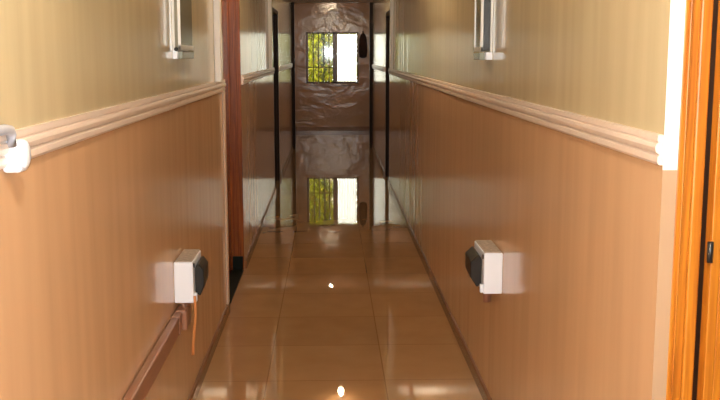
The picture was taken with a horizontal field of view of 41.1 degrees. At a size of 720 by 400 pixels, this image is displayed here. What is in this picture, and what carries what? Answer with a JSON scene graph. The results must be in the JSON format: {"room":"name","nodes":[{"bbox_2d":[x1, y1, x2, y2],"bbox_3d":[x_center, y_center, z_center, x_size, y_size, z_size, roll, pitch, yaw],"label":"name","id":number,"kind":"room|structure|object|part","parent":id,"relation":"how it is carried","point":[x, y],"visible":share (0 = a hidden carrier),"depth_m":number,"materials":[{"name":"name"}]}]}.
{"room":"corridor","nodes":[
{"label":"corridor","id":0,"kind":"room"},
{"bbox_2d":[0,0,292,399],"bbox_3d":[-0.913,-0.823,6.576,0.160,2.750,18.500,0,9,-2],"label":"wall","id":1,"kind":"structure","parent":0,"point":[93,232],"depth_m":2.80,"materials":[{"name":"paint"}]},
{"bbox_2d":[0,124,30,172],"bbox_3d":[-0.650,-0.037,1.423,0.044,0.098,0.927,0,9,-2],"label":"junction box","id":2,"kind":"object","parent":1,"relation":"attached to","point":[18,157],"visible":0.98,"depth_m":1.83,"materials":[{"name":"white plastic"}]},
{"bbox_3d":[-0.645,-0.088,1.857,0.008,0.054,0.054,0,9,-2],"label":"round lid","id":3,"kind":"part","parent":2,"relation":"part of","materials":[{"name":"white plastic"}]},
{"bbox_2d":[0,80,225,169],"bbox_3d":[-0.667,-0.050,1.540,0.018,0.066,8.300,0,9,-2],"label":"trim","id":4,"kind":"structure","parent":1,"relation":"attached to","point":[43,138],"depth_m":2.53,"materials":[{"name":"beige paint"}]},
{"bbox_2d":[122,303,190,399],"bbox_3d":[-0.618,0.916,0.859,0.061,0.122,6.260,0,9,-2],"label":"conduit","id":5,"kind":"object","parent":1,"relation":"attached to","point":[180,320],"visible":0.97,"depth_m":3.36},
{"bbox_2d":[171,0,193,58],"bbox_3d":[-0.737,-0.948,3.959,0.034,0.724,0.374,0,9,-2],"label":"framed panel","id":6,"kind":"object","parent":1,"relation":"attached to","point":[181,10],"visible":1,"depth_m":3.87,"materials":[{"name":"white metal"}]},
{"bbox_3d":[-0.728,-0.964,3.960,0.008,0.645,0.350,0,9,-2],"label":"glass","id":7,"kind":"part","parent":6,"relation":"part of","materials":[{"name":"glass"}]},
{"bbox_2d":[174,249,207,302],"bbox_3d":[-0.692,0.311,3.967,0.112,0.171,0.250,0,9,-2],"label":"wall box","id":8,"kind":"object","parent":1,"relation":"attached to","point":[190,268],"visible":1,"depth_m":3.85,"materials":[{"name":"white plastic"}]},
{"bbox_3d":[-0.710,0.229,3.955,0.068,0.004,0.240,0,9,-2],"label":"lid","id":9,"kind":"part","parent":8,"relation":"part of","materials":[{"name":"beige wood"}]},
{"bbox_2d":[192,296,196,354],"bbox_3d":[-0.673,0.509,3.886,0.014,0.251,0.038,-8,12,-43],"label":"cable","id":10,"kind":"object","parent":8,"relation":"hanging from","point":[194,297],"visible":1,"depth_m":3.88,"materials":[{"name":"orange plastic"}]},
{"bbox_2d":[213,0,222,81],"bbox_3d":[-0.775,-1.318,5.174,0.034,1.349,0.070,0,9,-2],"label":"trim","id":11,"kind":"structure","parent":1,"relation":"attached to","point":[216,3],"depth_m":5.21,"materials":[{"name":"beige paint"}]},
{"bbox_2d":[222,91,229,304],"bbox_3d":[-0.797,-0.006,5.707,0.012,1.275,0.070,0,9,-2],"label":"trim","id":12,"kind":"structure","parent":1,"relation":"attached to","point":[223,92],"depth_m":5.68,"materials":[{"name":"beige paint"}]},
{"bbox_2d":[221,0,244,303],"bbox_3d":[-0.901,-0.426,6.257,0.160,2.060,1.150,0,9,-2],"label":"door","id":13,"kind":"structure","parent":1,"relation":"in","point":[231,50],"depth_m":6.75,"materials":[{"name":"red wood"}]},
{"bbox_2d":[188,145,292,399],"bbox_3d":[-0.826,0.506,6.781,0.014,0.060,18.500,0,9,-2],"label":"baseboard","id":14,"kind":"structure","parent":1,"relation":"attached to","point":[201,375],"depth_m":5.37,"materials":[{"name":"brown wood"}]},
{"bbox_2d":[241,68,274,84],"bbox_3d":[-0.891,-1.142,8.719,0.018,0.066,3.870,0,9,-2],"label":"trim","id":15,"kind":"structure","parent":1,"relation":"attached to","point":[250,77],"depth_m":7.97,"materials":[{"name":"pink paint"}]},
{"bbox_2d":[268,0,271,68],"bbox_3d":[-0.919,-2.018,9.774,0.034,1.349,0.080,0,9,-2],"label":"trim","id":16,"kind":"structure","parent":1,"relation":"attached to","point":[269,1],"depth_m":9.79,"materials":[{"name":"beige paint"}]},
{"bbox_2d":[272,7,279,180],"bbox_3d":[-1.042,-1.181,11.223,0.130,2.060,1.100,0,9,-2],"label":"door","id":17,"kind":"structure","parent":1,"relation":"in","point":[275,12],"depth_m":11.71,"materials":[{"name":"brown wood"}]},
{"bbox_2d":[279,63,292,71],"bbox_3d":[-1.048,-1.905,13.739,0.018,0.066,4.010,0,9,-2],"label":"trim","id":18,"kind":"structure","parent":1,"relation":"attached to","point":[287,66],"depth_m":13.23,"materials":[{"name":"pink paint"}]},
{"bbox_2d":[291,2,295,147],"bbox_3d":[-1.160,-2.038,15.795,0.180,2.380,0.100,0,9,-2],"label":"trim","id":19,"kind":"structure","parent":1,"relation":"attached to","point":[292,3],"depth_m":15.74,"materials":[{"name":"brown wood"}]},
{"bbox_2d":[294,3,369,126],"bbox_3d":[-0.572,-2.786,19.484,2.128,2.750,0.180,0,9,-2],"label":"wall","id":20,"kind":"structure","parent":0,"point":[315,105],"depth_m":19.45,"materials":[{"name":"paint"}]},
{"bbox_2d":[304,32,360,84],"bbox_3d":[-0.561,-2.858,19.423,1.140,1.060,0.140,0,9,-2],"label":"window","id":21,"kind":"structure","parent":20,"relation":"in","point":[334,67],"depth_m":19.42,"materials":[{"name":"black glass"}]},
{"bbox_3d":[-0.561,-2.347,19.476,1.140,0.035,0.090,0,9,-2],"label":"sill","id":22,"kind":"part","parent":21,"relation":"part of","materials":[{"name":"paint"}]},
{"bbox_2d":[337,34,356,80],"bbox_3d":[-0.265,-2.892,19.530,0.388,0.945,0.026,0,9,-2],"label":"curtain","id":23,"kind":"object","parent":21,"relation":"hanging from","point":[346,43],"visible":1,"depth_m":19.53,"materials":[{"name":"white fabric"}]},
{"bbox_2d":[296,127,368,130],"bbox_3d":[-0.579,-1.454,19.588,1.548,0.085,0.014,0,9,-2],"label":"baseboard","id":24,"kind":"structure","parent":20,"relation":"attached to","point":[297,128],"depth_m":19.58,"materials":[{"name":"brown wood"}]},
{"bbox_2d":[359,31,366,57],"bbox_3d":[0.061,-3.127,19.314,0.176,0.536,0.094,0,9,-2],"label":"hanging bag","id":25,"kind":"object","parent":20,"relation":"hanging from","point":[363,40],"visible":1,"depth_m":19.29,"materials":[{"name":"brown fabric"}]},
{"bbox_2d":[196,131,482,399],"bbox_3d":[0.671,0.302,8.719,5.528,0.120,22.500,0,9,-2],"label":"floor","id":26,"kind":"structure","parent":0,"point":[335,298],"depth_m":6.03,"materials":[{"name":"tile"}]},
{"bbox_2d":[373,0,685,399],"bbox_3d":[0.574,-0.830,6.621,0.160,2.750,18.500,0,9,-2],"label":"wall","id":27,"kind":"structure","parent":0,"point":[574,222],"depth_m":3.24,"materials":[{"name":"paint"}]},
{"bbox_2d":[369,2,372,147],"bbox_3d":[0.237,-2.045,15.838,0.160,2.380,0.100,0,9,-2],"label":"trim","id":28,"kind":"structure","parent":27,"relation":"attached to","point":[371,3],"depth_m":15.81,"materials":[{"name":"brown wood"}]},
{"bbox_2d":[372,64,384,71],"bbox_3d":[0.256,-1.920,13.955,0.018,0.064,3.660,0,9,-2],"label":"trim","id":29,"kind":"structure","parent":27,"relation":"attached to","point":[380,68],"depth_m":13.40,"materials":[{"name":"pink paint"}]},
{"bbox_2d":[385,10,389,176],"bbox_3d":[0.400,-1.263,11.762,0.130,2.060,0.800,0,9,-2],"label":"door","id":30,"kind":"structure","parent":27,"relation":"in","point":[388,12],"depth_m":12.12,"materials":[{"name":"brown wood"}]},
{"bbox_2d":[390,0,392,68],"bbox_3d":[0.349,-2.135,10.605,0.034,1.368,0.080,0,9,-2],"label":"trim","id":31,"kind":"structure","parent":27,"relation":"attached to","point":[391,1],"depth_m":10.61,"materials":[{"name":"beige paint"}]},
{"bbox_2d":[372,145,491,399],"bbox_3d":[0.487,0.500,6.821,0.014,0.060,18.500,0,9,-2],"label":"baseboard","id":32,"kind":"structure","parent":27,"relation":"attached to","point":[482,388],"depth_m":5.76,"materials":[{"name":"brown wood"}]},
{"bbox_2d":[473,0,492,59],"bbox_3d":[0.542,-0.980,4.188,0.052,0.729,0.210,0,9,-2],"label":"framed panel","id":33,"kind":"object","parent":27,"relation":"attached to","point":[483,9],"visible":1,"depth_m":4.14,"materials":[{"name":"white metal"}]},
{"bbox_3d":[0.524,-0.996,4.186,0.008,0.650,0.168,0,9,-2],"label":"glass","id":34,"kind":"part","parent":33,"relation":"part of","materials":[{"name":"glass"}]},
{"bbox_2d":[465,240,502,293],"bbox_3d":[0.516,0.279,4.051,0.123,0.174,0.270,0,9,-2],"label":"wall box","id":35,"kind":"object","parent":27,"relation":"attached to","point":[483,261],"visible":1,"depth_m":3.93,"materials":[{"name":"white plastic"}]},
{"bbox_2d":[481,293,490,302],"bbox_3d":[0.531,0.399,4.024,0.048,0.055,0.048,0,9,-2],"label":"pipe stub","id":36,"kind":"object","parent":35,"relation":"attached to","point":[486,297],"visible":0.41,"depth_m":4.01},
{"bbox_3d":[0.539,0.195,4.040,0.069,0.004,0.260,0,9,-2],"label":"lid","id":37,"kind":"part","parent":35,"relation":"part of","materials":[{"name":"beige wood"}]},
{"bbox_2d":[388,68,663,164],"bbox_3d":[0.484,-0.812,6.668,0.018,0.064,9.408,0,9,-2],"label":"trim","id":38,"kind":"structure","parent":27,"relation":"attached to","point":[645,145],"depth_m":2.77,"materials":[{"name":"pink paint"}]},
{"bbox_2d":[652,170,676,399],"bbox_3d":[0.654,0.583,2.124,0.031,1.308,0.001,0,9,-2],"label":"trim","id":39,"kind":"structure","parent":27,"relation":"attached to","point":[669,177],"depth_m":2.06,"materials":[{"name":"beige paint"}]},
{"bbox_2d":[663,0,685,169],"bbox_3d":[0.654,-0.776,1.917,0.031,1.442,0.001,0,9,-2],"label":"trim reveal","id":40,"kind":"structure","parent":27,"relation":"attached to","point":[677,7],"depth_m":2.00,"materials":[{"name":"beige paint"}]},
{"bbox_2d":[666,0,719,399],"bbox_3d":[1.167,0.286,1.579,0.967,2.060,1.062,0,9,-2],"label":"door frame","id":41,"kind":"structure","parent":27,"relation":"in","point":[693,369],"depth_m":2.03,"materials":[{"name":"orange wood"}]},
{"bbox_3d":[0.672,-2.535,8.288,5.528,0.120,22.500,0,9,-2],"label":"ceiling","id":42,"kind":"structure","parent":0,"visible":0},
{"bbox_2d":[291,0,372,2],"bbox_3d":[-0.468,-3.405,15.639,1.868,0.370,0.160,0,9,-2],"label":"beam","id":43,"kind":"structure","parent":42,"relation":"attached to","point":[294,1],"depth_m":15.59,"materials":[{"name":"paint"}]},
{"label":"outside","id":44,"kind":"structure","parent":0,"visible":0},
{"bbox_3d":[-0.831,-2.214,26.860,16.000,0.100,14.200,0,9,-2],"label":"ground","id":45,"kind":"structure","parent":44,"visible":0},
{"bbox_2d":[308,34,322,81],"bbox_3d":[-1.354,-4.118,23.519,1.004,4.672,0.831,0,9,-2],"label":"shrub","id":46,"kind":"object","parent":45,"relation":"on","point":[310,43],"visible":0.15,"depth_m":23.49,"materials":[{"name":"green plant"}]},
{"bbox_2d":[311,34,332,81],"bbox_3d":[-1.030,-4.316,24.812,0.713,4.674,0.657,3,9,20],"label":"shrub","id":47,"kind":"object","parent":45,"relation":"on","point":[325,47],"visible":0.09,"depth_m":24.79,"materials":[{"name":"green plant"}]},
{"bbox_2d":[324,34,355,81],"bbox_3d":[-0.440,-4.138,23.645,0.962,4.673,0.834,0,9,-2],"label":"shrub","id":48,"kind":"object","parent":45,"relation":"on","point":[327,52],"visible":0.08,"depth_m":23.67,"materials":[{"name":"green plant"}]}
]}

